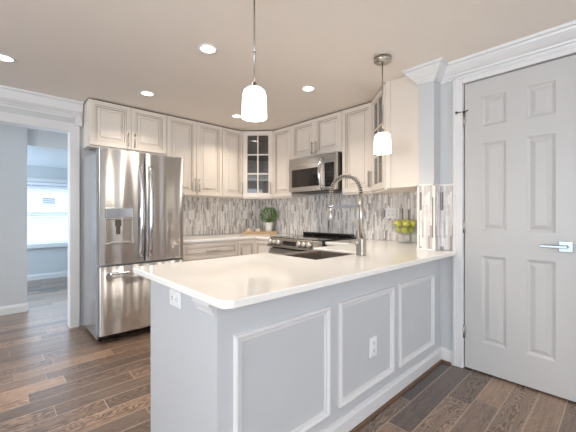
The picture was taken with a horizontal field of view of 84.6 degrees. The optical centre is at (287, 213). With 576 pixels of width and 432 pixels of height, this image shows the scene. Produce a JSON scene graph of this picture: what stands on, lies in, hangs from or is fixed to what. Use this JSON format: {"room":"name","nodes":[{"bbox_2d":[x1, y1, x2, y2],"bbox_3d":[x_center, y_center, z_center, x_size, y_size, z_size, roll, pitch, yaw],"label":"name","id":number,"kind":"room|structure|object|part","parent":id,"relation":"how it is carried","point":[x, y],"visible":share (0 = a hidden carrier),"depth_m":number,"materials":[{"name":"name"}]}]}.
{"room":"kitchen","nodes":[
{"label":"kitchen","id":0,"kind":"room"},
{"bbox_2d":[0,124,26,306],"bbox_3d":[-4.392,0.010,2.724,3.310,2.320,0.120,0,0,-43],"label":"wall","id":1,"kind":"structure","parent":0,"point":[13,139],"depth_m":3.72,"materials":[{"name":"paint"}]},
{"bbox_2d":[0,302,28,315],"bbox_3d":[-4.379,1.120,2.728,3.313,0.100,0.133,0,0,-43],"label":"baseboard","id":2,"kind":"structure","parent":1,"relation":"attached to","point":[11,309],"depth_m":3.72,"materials":[{"name":"white paint"}]},
{"bbox_2d":[27,165,67,274],"bbox_3d":[-4.853,0.160,5.361,3.240,2.020,0.140,0,0,-43],"label":"wall","id":3,"kind":"structure","parent":0,"point":[49,259],"depth_m":5.73,"materials":[{"name":"paint"}]},
{"bbox_2d":[27,177,67,248],"bbox_3d":[-4.523,-0.010,5.601,1.750,1.260,0.180,0,0,-43],"label":"window","id":4,"kind":"structure","parent":3,"relation":"in","point":[29,179],"depth_m":5.71,"materials":[{"name":"white paint"}]},
{"bbox_2d":[27,182,67,244],"bbox_3d":[-4.523,-0.009,5.602,1.530,1.112,0.059,0,0,-43],"label":"window blind","id":5,"kind":"object","parent":4,"relation":"attached to","point":[31,184],"visible":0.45,"depth_m":5.73,"materials":[{"name":"white plastic"}]},
{"bbox_3d":[-4.526,-0.542,5.605,1.530,0.045,0.050,0,0,-43],"label":"head rail","id":6,"kind":"part","parent":5,"relation":"part of","materials":[{"name":"white plastic"}]},
{"bbox_3d":[-4.526,0.538,5.605,1.530,0.018,0.044,0,0,-43],"label":"rail","id":7,"kind":"part","parent":5,"relation":"part of","materials":[{"name":"white plastic"}]},
{"bbox_2d":[27,271,67,280],"bbox_3d":[-4.808,1.120,5.298,3.020,0.100,0.013,0,0,-43],"label":"baseboard","id":8,"kind":"structure","parent":3,"relation":"attached to","point":[64,273],"depth_m":5.72,"materials":[{"name":"white paint"}]},
{"bbox_2d":[27,128,67,168],"bbox_3d":[-3.583,-1.050,5.146,4.800,0.400,2.310,0,0,-43],"label":"ceiling","id":9,"kind":"structure","parent":0,"point":[44,148],"depth_m":4.17,"materials":[{"name":"white paint"}]},
{"bbox_2d":[0,106,257,325],"bbox_3d":[-2.611,0.010,2.980,6.260,2.320,0.120,0,0,-43],"label":"wall","id":10,"kind":"structure","parent":0,"point":[84,153],"depth_m":3.31,"materials":[{"name":"paint"}]},
{"bbox_2d":[0,111,81,327],"bbox_3d":[-2.695,0.083,2.867,1.387,2.175,0.170,0,0,-43],"label":"trim","id":11,"kind":"structure","parent":10,"relation":"attached to","point":[72,129],"depth_m":3.25,"materials":[{"name":"white paint"}]},
{"bbox_2d":[0,85,83,117],"bbox_3d":[-3.472,-1.070,2.026,3.678,0.160,0.096,0,0,-43],"label":"trim","id":12,"kind":"structure","parent":10,"relation":"attached to","point":[12,97],"depth_m":3.03,"materials":[{"name":"white paint"}]},
{"bbox_2d":[83,98,166,155],"bbox_3d":[-1.759,-0.906,3.459,0.765,0.484,0.342,0,0,-43],"label":"upper cabinet","id":13,"kind":"object","parent":10,"relation":"attached to","point":[109,125],"visible":0.95,"depth_m":3.31,"materials":[{"name":"paint"}]},
{"bbox_3d":[-1.813,-0.908,3.237,0.379,0.448,0.020,0,0,-43],"label":"door","id":14,"kind":"part","parent":13,"relation":"part of","materials":[{"name":"paint"}]},
{"bbox_3d":[-1.684,-0.672,3.379,0.765,0.016,0.020,0,0,-43],"label":"light rail","id":15,"kind":"part","parent":13,"relation":"part of","materials":[{"name":"paint"}]},
{"bbox_3d":[-1.533,-0.908,3.498,0.379,0.448,0.020,0,0,-43],"label":"door","id":16,"kind":"part","parent":13,"relation":"part of","materials":[{"name":"paint"}]},
{"bbox_2d":[166,115,221,197],"bbox_3d":[-1.208,-0.678,3.968,0.728,0.939,0.334,0,0,-43],"label":"upper cabinet","id":17,"kind":"object","parent":10,"relation":"attached to","point":[199,144],"visible":0.79,"depth_m":3.88,"materials":[{"name":"paint"}]},
{"bbox_3d":[-1.259,-0.680,3.755,0.360,0.903,0.020,0,0,-43],"label":"door","id":18,"kind":"part","parent":17,"relation":"part of","materials":[{"name":"paint"}]},
{"bbox_3d":[-1.137,-0.217,3.891,0.728,0.016,0.020,0,0,-43],"label":"light rail","id":19,"kind":"part","parent":17,"relation":"part of","materials":[{"name":"paint"}]},
{"bbox_3d":[-0.993,-0.680,4.004,0.360,0.903,0.020,0,0,-43],"label":"door","id":20,"kind":"part","parent":17,"relation":"part of","materials":[{"name":"paint"}]},
{"bbox_2d":[183,197,262,235],"bbox_3d":[-0.996,0.030,4.403,1.642,0.506,0.008,0,0,-43],"label":"backsplash","id":21,"kind":"structure","parent":10,"relation":"attached to","point":[212,216],"depth_m":4.44,"materials":[{"name":"tile"}]},
{"bbox_2d":[189,210,193,218],"bbox_3d":[-1.265,0.012,4.140,0.072,0.116,0.010,0,0,-43],"label":"wall outlet","id":22,"kind":"object","parent":21,"relation":"attached to","point":[191,212],"visible":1,"depth_m":4.14,"materials":[{"name":"white plastic"}]},
{"bbox_2d":[243,211,246,218],"bbox_3d":[-0.637,0.012,4.727,0.072,0.116,0.010,0,0,-43],"label":"wall outlet","id":23,"kind":"object","parent":21,"relation":"attached to","point":[244,212],"visible":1,"depth_m":4.72,"materials":[{"name":"white plastic"}]},
{"bbox_2d":[222,127,242,198],"bbox_3d":[-0.824,-0.678,4.328,0.319,0.939,0.334,0,0,-43],"label":"upper cabinet","id":24,"kind":"object","parent":10,"relation":"attached to","point":[232,139],"visible":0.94,"depth_m":4.23,"materials":[{"name":"paint"}]},
{"bbox_2d":[0,0,575,130],"bbox_3d":[-0.591,-1.190,0.851,6.300,0.080,8.050,0,0,-43],"label":"ceiling","id":25,"kind":"structure","parent":0,"point":[112,51],"depth_m":2.15,"materials":[{"name":"paint"}]},
{"bbox_2d":[0,54,15,62],"bbox_3d":[-2.091,-1.147,2.330,0.136,0.005,0.136,0,0,-43],"label":"recessed light","id":26,"kind":"object","parent":25,"relation":"in","point":[5,58],"visible":1,"depth_m":2.35,"materials":[{"name":"white"}]},
{"bbox_2d":[140,91,154,96],"bbox_3d":[-1.341,-1.147,3.018,0.136,0.005,0.136,0,0,-43],"label":"recessed light","id":27,"kind":"object","parent":25,"relation":"in","point":[145,93],"visible":1,"depth_m":3.01,"materials":[{"name":"white plastic"}]},
{"bbox_2d":[198,44,217,53],"bbox_3d":[-0.558,-1.147,2.203,0.136,0.005,0.136,0,0,-43],"label":"recessed light","id":28,"kind":"object","parent":25,"relation":"in","point":[204,48],"visible":1,"depth_m":2.20,"materials":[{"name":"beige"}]},
{"bbox_2d":[231,114,241,117],"bbox_3d":[-0.599,-1.147,3.713,0.136,0.005,0.136,0,0,-43],"label":"recessed light","id":29,"kind":"object","parent":25,"relation":"in","point":[233,115],"visible":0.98,"depth_m":3.72,"materials":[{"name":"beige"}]},
{"bbox_2d":[242,0,266,121],"bbox_3d":[-0.167,-0.813,1.572,0.126,0.674,0.126,0,0,-43],"label":"pendant lamp","id":30,"kind":"object","parent":25,"relation":"hanging from","point":[254,105],"visible":1,"depth_m":1.53,"materials":[{"name":"beige glass"}]},
{"bbox_3d":[-0.167,-0.552,1.572,0.126,0.152,0.126,0,0,-43],"label":"lamp shade","id":31,"kind":"part","parent":30,"relation":"part of","materials":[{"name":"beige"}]},
{"bbox_3d":[-0.167,-0.885,1.572,0.015,0.470,0.015,0,0,-43],"label":"rod","id":32,"kind":"part","parent":30,"relation":"part of","materials":[{"name":"silver metal"}]},
{"bbox_2d":[301,86,315,91],"bbox_3d":[0.187,-1.147,2.900,0.136,0.005,0.136,0,0,-43],"label":"recessed light","id":33,"kind":"object","parent":25,"relation":"in","point":[304,88],"visible":1,"depth_m":2.89,"materials":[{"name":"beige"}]},
{"bbox_2d":[374,54,390,154],"bbox_3d":[0.696,-0.798,2.332,0.126,0.703,0.126,0,0,-43],"label":"pendant lamp","id":34,"kind":"object","parent":25,"relation":"hanging from","point":[382,140],"visible":1,"depth_m":2.29,"materials":[{"name":"beige glass"}]},
{"bbox_3d":[0.696,-0.523,2.332,0.126,0.152,0.126,0,0,-43],"label":"lamp shade","id":35,"kind":"part","parent":34,"relation":"part of","materials":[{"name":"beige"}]},
{"bbox_3d":[0.696,-0.871,2.332,0.015,0.499,0.015,0,0,-43],"label":"rod","id":36,"kind":"part","parent":34,"relation":"part of","materials":[{"name":"silver metal"}]},
{"bbox_2d":[0,276,575,431],"bbox_3d":[-1.667,1.195,2.001,6.300,0.050,11.200,0,0,-43],"label":"floor","id":37,"kind":"structure","parent":0,"point":[55,376],"depth_m":2.10,"materials":[{"name":"brown wood"}]},
{"bbox_2d":[83,147,182,340],"bbox_3d":[-1.585,0.287,3.268,0.788,1.766,0.762,0,0,-43],"label":"refrigerator","id":38,"kind":"object","parent":37,"relation":"on","point":[133,201],"visible":0.87,"depth_m":2.97,"materials":[{"name":"silver metal"}]},
{"bbox_3d":[-1.352,0.535,3.020,0.667,0.028,0.082,0,0,-43],"label":"handle","id":39,"kind":"part","parent":38,"relation":"part of","materials":[{"name":"silver metal"}]},
{"bbox_3d":[-1.550,-0.064,2.940,0.390,1.037,0.104,0,0,-43],"label":"door","id":40,"kind":"part","parent":38,"relation":"part of","materials":[{"name":"silver metal"}]},
{"bbox_3d":[-1.404,0.778,3.075,0.788,0.613,0.107,0,0,-43],"label":"freezer drawer","id":41,"kind":"part","parent":38,"relation":"part of","materials":[{"name":"silver metal"}]},
{"bbox_3d":[-1.384,-0.025,2.992,0.041,0.870,0.079,0,0,-43],"label":"handle","id":42,"kind":"part","parent":38,"relation":"part of","materials":[{"name":"silver metal"}]},
{"bbox_3d":[-1.323,-0.025,3.050,0.041,0.870,0.079,0,0,-43],"label":"handle","id":43,"kind":"part","parent":38,"relation":"part of","materials":[{"name":"silver metal"}]},
{"bbox_3d":[-1.260,-0.064,3.212,0.390,1.037,0.104,0,0,-43],"label":"door","id":44,"kind":"part","parent":38,"relation":"part of","materials":[{"name":"silver metal"}]},
{"bbox_2d":[182,240,237,261],"bbox_3d":[-1.087,0.743,3.847,0.722,0.854,0.692,0,0,-43],"label":"base cabinet","id":45,"kind":"object","parent":37,"relation":"on","point":[229,248],"visible":0.27,"depth_m":3.61,"materials":[{"name":"paint"}]},
{"bbox_2d":[237,239,272,255],"bbox_3d":[-0.386,0.743,4.295,0.910,0.854,0.996,0,0,-43],"label":"base cabinet","id":46,"kind":"object","parent":37,"relation":"on","point":[245,246],"visible":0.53,"depth_m":3.96,"materials":[{"name":"paint"}]},
{"bbox_2d":[183,233,296,242],"bbox_3d":[-0.650,0.300,4.041,1.629,0.030,0.994,0,0,-43],"label":"countertop","id":47,"kind":"structure","parent":46,"relation":"on","point":[239,236],"depth_m":3.96,"materials":[{"name":"white stone"}]},
{"bbox_2d":[242,231,277,233],"bbox_3d":[-0.407,0.268,4.638,0.510,0.032,0.130,0,0,2],"label":"tray","id":48,"kind":"object","parent":47,"relation":"on","point":[243,232],"visible":0.98,"depth_m":4.57,"materials":[{"name":"brown wood"}]},
{"bbox_2d":[260,207,277,230],"bbox_3d":[-0.282,0.077,4.639,0.265,0.388,0.279,0,0,2],"label":"potted plant","id":49,"kind":"object","parent":48,"relation":"on","point":[268,224],"visible":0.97,"depth_m":4.60,"materials":[{"name":"green plant"}]},
{"bbox_3d":[-0.282,0.197,4.634,0.114,0.150,0.114,0,0,2],"label":"pot","id":50,"kind":"part","parent":49,"relation":"part of","materials":[{"name":"white ceramic"}]},
{"bbox_3d":[-0.521,0.703,3.965,0.251,0.731,0.020,0,0,-43],"label":"door","id":51,"kind":"part","parent":46,"relation":"part of","materials":[{"name":"paint"}]},
{"bbox_3d":[-0.298,0.703,3.929,0.020,0.735,0.334,0,0,-43],"label":"door","id":52,"kind":"part","parent":46,"relation":"part of","materials":[{"name":"paint"}]},
{"bbox_2d":[151,259,450,431],"bbox_3d":[0.252,0.743,2.060,2.054,0.854,0.808,0,0,-43],"label":"base cabinet","id":53,"kind":"object","parent":37,"relation":"on","point":[300,362],"visible":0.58,"depth_m":1.50,"materials":[{"name":"paint"}]},
{"bbox_2d":[170,288,181,308],"bbox_3d":[-0.507,0.380,1.422,0.010,0.072,0.116,0,0,-43],"label":"wall outlet","id":54,"kind":"object","parent":53,"relation":"attached to","point":[175,296],"visible":0.98,"depth_m":1.41,"materials":[{"name":"white plastic"}]},
{"bbox_3d":[-0.521,0.743,1.454,0.014,0.854,0.564,0,0,-43],"label":"panel","id":55,"kind":"part","parent":53,"relation":"part of","materials":[{"name":"paint"}]},
{"bbox_3d":[0.005,0.730,1.384,0.565,0.544,0.017,0,0,-43],"label":"frame moulding","id":56,"kind":"part","parent":53,"relation":"part of","materials":[{"name":"white paint"}]},
{"bbox_2d":[133,239,456,308],"bbox_3d":[0.308,0.300,2.341,2.553,0.030,1.230,0,0,-43],"label":"countertop","id":57,"kind":"structure","parent":53,"relation":"on","point":[233,282],"depth_m":1.57,"materials":[{"name":"white stone"}]},
{"bbox_2d":[278,250,351,259],"bbox_3d":[0.206,0.416,2.312,0.507,0.237,0.448,0,0,-43],"label":"sink","id":58,"kind":"object","parent":57,"relation":"in","point":[311,254],"visible":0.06,"depth_m":2.49,"materials":[{"name":"silver metal"}]},
{"bbox_2d":[328,173,365,255],"bbox_3d":[0.398,-0.003,2.259,0.094,0.575,0.317,0,0,-43],"label":"faucet","id":59,"kind":"object","parent":57,"relation":"on","point":[360,243],"visible":1,"depth_m":2.17,"materials":[{"name":"silver metal"}]},
{"bbox_3d":[0.405,-0.056,2.283,0.046,0.026,0.291,0,0,-43],"label":"support arm","id":60,"kind":"part","parent":59,"relation":"part of","materials":[{"name":"silver metal"}]},
{"bbox_3d":[0.504,0.012,2.176,0.031,0.314,0.031,0,0,-43],"label":"post","id":61,"kind":"part","parent":59,"relation":"part of","materials":[{"name":"silver metal"}]},
{"bbox_3d":[1.142,0.193,3.089,0.243,0.184,0.243,0,0,-43],"label":"fruit bowl","id":62,"kind":"object","parent":57,"relation":"on","visible":0},
{"bbox_2d":[395,220,401,226],"bbox_3d":[1.067,0.085,3.065,0.066,0.074,0.065,0,0,14],"label":"apple","id":63,"kind":"object","parent":62,"relation":"in","point":[398,223],"visible":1,"depth_m":3.04,"materials":[{"name":"green food"}]},
{"bbox_2d":[396,226,401,232],"bbox_3d":[1.096,0.153,3.106,0.065,0.072,0.067,0,0,41],"label":"apple","id":64,"kind":"object","parent":62,"relation":"in","point":[398,229],"visible":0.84,"depth_m":3.09,"materials":[{"name":"green food"}]},
{"bbox_2d":[401,227,407,233],"bbox_3d":[1.124,0.153,3.043,0.064,0.072,0.068,0,0,-29],"label":"apple","id":65,"kind":"object","parent":62,"relation":"in","point":[404,230],"visible":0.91,"depth_m":3.02,"materials":[{"name":"green food"}]},
{"bbox_2d":[402,220,409,226],"bbox_3d":[1.124,0.091,3.012,0.068,0.070,0.064,0,0,-36],"label":"apple","id":66,"kind":"object","parent":62,"relation":"in","point":[406,223],"visible":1,"depth_m":2.99,"materials":[{"name":"green food"}]},
{"bbox_2d":[408,226,413,232],"bbox_3d":[1.188,0.151,3.071,0.068,0.075,0.064,0,0,-39],"label":"apple","id":67,"kind":"object","parent":62,"relation":"in","point":[410,229],"visible":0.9,"depth_m":3.05,"materials":[{"name":"green food"}]},
{"bbox_2d":[410,220,416,226],"bbox_3d":[1.201,0.088,3.035,0.065,0.073,0.068,0,0,13],"label":"apple","id":68,"kind":"object","parent":62,"relation":"in","point":[413,223],"visible":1,"depth_m":3.01,"materials":[{"name":"green food"}]},
{"bbox_3d":[0.470,0.730,1.819,0.560,0.544,0.017,0,0,-43],"label":"frame moulding","id":69,"kind":"part","parent":53,"relation":"part of","materials":[{"name":"white paint"}]},
{"bbox_2d":[370,335,376,357],"bbox_3d":[0.501,0.778,1.853,0.072,0.116,0.010,0,0,-43],"label":"wall outlet","id":70,"kind":"object","parent":53,"relation":"attached to","point":[373,340],"visible":1,"depth_m":1.85,"materials":[{"name":"white plastic"}]},
{"bbox_3d":[0.433,1.115,1.869,2.018,0.110,0.134,0,0,-43],"label":"baseboard","id":71,"kind":"part","parent":53,"relation":"part of","materials":[{"name":"white paint"}]},
{"bbox_3d":[0.453,1.161,1.837,2.038,0.018,0.148,0,0,-41],"label":"shoe moulding","id":72,"kind":"part","parent":53,"relation":"part of","materials":[{"name":"brown wood"}]},
{"bbox_3d":[0.925,0.730,2.246,0.544,0.544,0.017,0,0,-43],"label":"frame moulding","id":73,"kind":"part","parent":53,"relation":"part of","materials":[{"name":"white paint"}]},
{"bbox_2d":[267,232,356,253],"bbox_3d":[0.274,0.701,3.688,0.757,0.938,0.780,0,0,-43],"label":"range","id":74,"kind":"object","parent":37,"relation":"on","point":[307,241],"visible":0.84,"depth_m":3.56,"materials":[{"name":"silver metal"}]},
{"bbox_3d":[0.061,0.663,3.489,0.051,0.523,0.772,0,0,-43],"label":"oven door","id":75,"kind":"part","parent":74,"relation":"part of","materials":[{"name":"silver metal"}]},
{"bbox_3d":[0.051,0.328,3.479,0.082,0.104,0.780,0,0,-43],"label":"control panel","id":76,"kind":"part","parent":74,"relation":"part of","materials":[{"name":"silver metal"}]},
{"bbox_3d":[0.212,0.319,3.240,0.044,0.068,0.068,26,-18,-40],"label":"knob","id":77,"kind":"part","parent":74,"relation":"part of","materials":[{"name":"metal"}]},
{"bbox_2d":[271,234,356,241],"bbox_3d":[0.289,0.276,3.702,0.655,0.017,0.780,0,0,-43],"label":"cooktop","id":78,"kind":"object","parent":74,"relation":"in","point":[304,237],"depth_m":3.61,"materials":[{"name":"metal"}]},
{"bbox_3d":[0.477,0.250,3.878,0.050,0.036,0.780,0,0,-43],"label":"trim","id":79,"kind":"part","parent":74,"relation":"part of","materials":[{"name":"metal"}]},
{"bbox_2d":[282,193,437,250],"bbox_3d":[0.605,0.010,4.015,0.150,2.320,2.764,0,0,-43],"label":"wall","id":80,"kind":"structure","parent":0,"point":[327,193],"depth_m":4.01,"materials":[{"name":"paint"}]},
{"bbox_2d":[242,130,284,199],"bbox_3d":[-0.402,-0.678,4.543,0.597,0.939,0.614,0,0,-43],"label":"upper cabinet","id":81,"kind":"object","parent":80,"relation":"attached to","point":[257,145],"visible":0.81,"depth_m":4.34,"materials":[{"name":"paint"}]},
{"bbox_2d":[248,155,267,161],"bbox_3d":[-0.404,-0.821,4.552,0.528,0.012,0.539,0,0,-43],"label":"shelf","id":82,"kind":"object","parent":81,"relation":"attached to","point":[251,158],"depth_m":4.65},
{"bbox_2d":[248,175,267,179],"bbox_3d":[-0.404,-0.531,4.552,0.528,0.012,0.539,0,0,-43],"label":"shelf","id":83,"kind":"object","parent":81,"relation":"attached to","point":[250,177],"depth_m":4.55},
{"bbox_3d":[-0.411,-0.217,4.342,0.409,0.016,0.022,0,0,3],"label":"light rail","id":84,"kind":"part","parent":81,"relation":"part of","materials":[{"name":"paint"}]},
{"bbox_3d":[-0.412,-0.680,4.331,0.409,0.907,0.020,0,0,3],"label":"door","id":85,"kind":"part","parent":81,"relation":"part of","materials":[{"name":"paint"}]},
{"bbox_2d":[273,125,307,198],"bbox_3d":[0.029,-0.678,4.286,0.300,0.939,0.373,0,0,-43],"label":"upper cabinet","id":86,"kind":"object","parent":80,"relation":"attached to","point":[282,138],"visible":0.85,"depth_m":4.19,"materials":[{"name":"paint"}]},
{"bbox_3d":[-0.073,-0.680,4.190,0.020,0.903,0.369,0,0,-43],"label":"door","id":87,"kind":"part","parent":86,"relation":"part of","materials":[{"name":"paint"}]},
{"bbox_2d":[292,110,342,158],"bbox_3d":[0.419,-0.916,3.851,0.344,0.463,0.787,0,0,-43],"label":"upper cabinet","id":88,"kind":"object","parent":80,"relation":"attached to","point":[320,135],"visible":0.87,"depth_m":3.72,"materials":[{"name":"paint"}]},
{"bbox_3d":[0.192,-0.910,3.908,0.020,0.443,0.390,0,0,-43],"label":"door","id":89,"kind":"part","parent":88,"relation":"part of","materials":[{"name":"paint"}]},
{"bbox_2d":[289,151,341,194],"bbox_3d":[0.383,-0.467,3.796,0.467,0.427,0.750,0,0,-43],"label":"microwave","id":90,"kind":"object","parent":88,"relation":"attached to","point":[314,174],"visible":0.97,"depth_m":3.64,"materials":[{"name":"silver metal"}]},
{"bbox_3d":[0.215,-0.431,3.762,0.034,0.324,0.570,0,0,-43],"label":"door","id":91,"kind":"part","parent":90,"relation":"part of","materials":[{"name":"silver metal"}]},
{"bbox_3d":[0.361,-0.458,3.535,0.079,0.364,0.032,0,0,-43],"label":"handle","id":92,"kind":"part","parent":90,"relation":"part of","materials":[{"name":"silver metal"}]},
{"bbox_3d":[0.474,-0.431,3.489,0.030,0.324,0.178,0,0,-43],"label":"control panel","id":93,"kind":"part","parent":90,"relation":"part of","materials":[{"name":"black glass"}]},
{"bbox_3d":[0.461,-0.910,3.620,0.020,0.443,0.390,0,0,-43],"label":"door","id":94,"kind":"part","parent":88,"relation":"part of","materials":[{"name":"paint"}]},
{"bbox_2d":[263,192,416,241],"bbox_3d":[0.547,0.020,3.961,0.008,0.526,2.748,0,0,-43],"label":"backsplash","id":95,"kind":"structure","parent":80,"relation":"attached to","point":[310,213],"depth_m":3.80,"materials":[{"name":"tile"}]},
{"bbox_2d":[386,208,395,218],"bbox_3d":[1.093,-0.010,3.365,0.010,0.116,0.116,0,0,-43],"label":"wall outlet","id":96,"kind":"object","parent":95,"relation":"attached to","point":[390,212],"visible":1,"depth_m":3.36,"materials":[{"name":"white plastic"}]},
{"bbox_2d":[342,102,381,194],"bbox_3d":[0.817,-0.678,3.418,0.336,0.939,0.381,0,0,-43],"label":"upper cabinet","id":97,"kind":"object","parent":80,"relation":"attached to","point":[356,121],"visible":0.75,"depth_m":3.33,"materials":[{"name":"paint"}]},
{"bbox_3d":[0.740,-0.217,3.346,0.020,0.016,0.381,0,0,-43],"label":"light rail","id":98,"kind":"part","parent":97,"relation":"part of","materials":[{"name":"paint"}]},
{"bbox_2d":[369,76,418,192],"bbox_3d":[1.058,-0.679,2.972,0.611,0.940,0.620,0,0,-43],"label":"upper cabinet","id":99,"kind":"object","parent":80,"relation":"attached to","point":[397,171],"visible":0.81,"depth_m":2.70,"materials":[{"name":"paint"}]},
{"bbox_3d":[0.849,-0.680,2.976,0.020,0.907,0.422,0,0,0],"label":"door","id":100,"kind":"part","parent":99,"relation":"part of","materials":[{"name":"paint"}]},
{"bbox_3d":[0.860,-0.217,2.975,0.022,0.016,0.422,0,0,0],"label":"light rail","id":101,"kind":"part","parent":99,"relation":"part of","materials":[{"name":"paint"}]},
{"bbox_2d":[419,81,439,184],"bbox_3d":[1.368,-0.432,2.753,0.760,1.435,0.120,0,0,-43],"label":"wall","id":102,"kind":"structure","parent":0,"point":[429,92],"depth_m":2.49,"materials":[{"name":"paint"}]},
{"bbox_2d":[419,185,452,250],"bbox_3d":[1.339,0.030,2.663,0.610,0.506,0.230,0,0,-43],"label":"backsplash","id":103,"kind":"structure","parent":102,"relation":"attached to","point":[443,194],"depth_m":2.48,"materials":[{"name":"tile"}]},
{"bbox_2d":[440,81,452,349],"bbox_3d":[2.642,0.010,1.114,0.140,2.320,4.016,0,0,-43],"label":"wall","id":104,"kind":"structure","parent":0,"point":[446,89],"depth_m":2.50,"materials":[{"name":"paint"}]},
{"bbox_2d":[417,183,452,250],"bbox_3d":[1.161,0.024,2.483,0.258,0.518,0.104,0,0,4],"label":"trim","id":105,"kind":"structure","parent":104,"relation":"attached to","point":[434,184],"depth_m":2.49,"materials":[{"name":"tile"}]},
{"bbox_2d":[440,346,452,364],"bbox_3d":[2.583,1.115,1.064,0.014,0.110,4.005,0,0,-43],"label":"baseboard","id":106,"kind":"structure","parent":104,"relation":"attached to","point":[446,354],"depth_m":2.48,"materials":[{"name":"white paint"}]},
{"bbox_2d":[402,20,575,84],"bbox_3d":[2.435,-1.092,1.075,0.216,0.114,4.222,0,0,-43],"label":"trim","id":107,"kind":"structure","parent":104,"relation":"attached to","point":[441,71],"depth_m":2.21,"materials":[{"name":"white paint"}]},
{"bbox_2d":[453,44,575,367],"bbox_3d":[1.573,0.067,2.178,0.085,2.207,0.794,0,0,-43],"label":"trim","id":108,"kind":"structure","parent":104,"relation":"attached to","point":[459,84],"depth_m":2.41,"materials":[{"name":"white paint"}]},
{"bbox_2d":[455,54,575,401],"bbox_3d":[1.537,0.088,2.180,0.092,2.140,0.696,0,0,-43],"label":"door","id":109,"kind":"structure","parent":104,"relation":"in","point":[519,224],"depth_m":2.13,"materials":[{"name":"paint"}]},
{"bbox_3d":[1.677,0.205,1.999,0.048,0.024,0.137,0,0,-43],"label":"lever","id":110,"kind":"part","parent":109,"relation":"part of","materials":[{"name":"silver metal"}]},
{"label":"outside","id":111,"kind":"structure","parent":0,"visible":0},
{"bbox_3d":[-16.467,1.695,17.597,28.000,0.050,31.800,0,0,-43],"label":"ground","id":112,"kind":"structure","parent":111,"visible":0},
{"bbox_2d":[27,184,67,242],"bbox_3d":[-13.645,-0.830,17.362,10.800,5.000,6.800,0,0,-43],"label":"neighbouring house","id":113,"kind":"structure","parent":112,"relation":"on","point":[43,188],"depth_m":15.21,"materials":[{"name":"white"}]},
{"bbox_3d":[-11.516,-0.605,15.233,0.500,0.310,0.006,0,0,-43],"label":"pane","id":114,"kind":"part","parent":113,"relation":"part of","materials":[{"name":"glass"}]}
]}

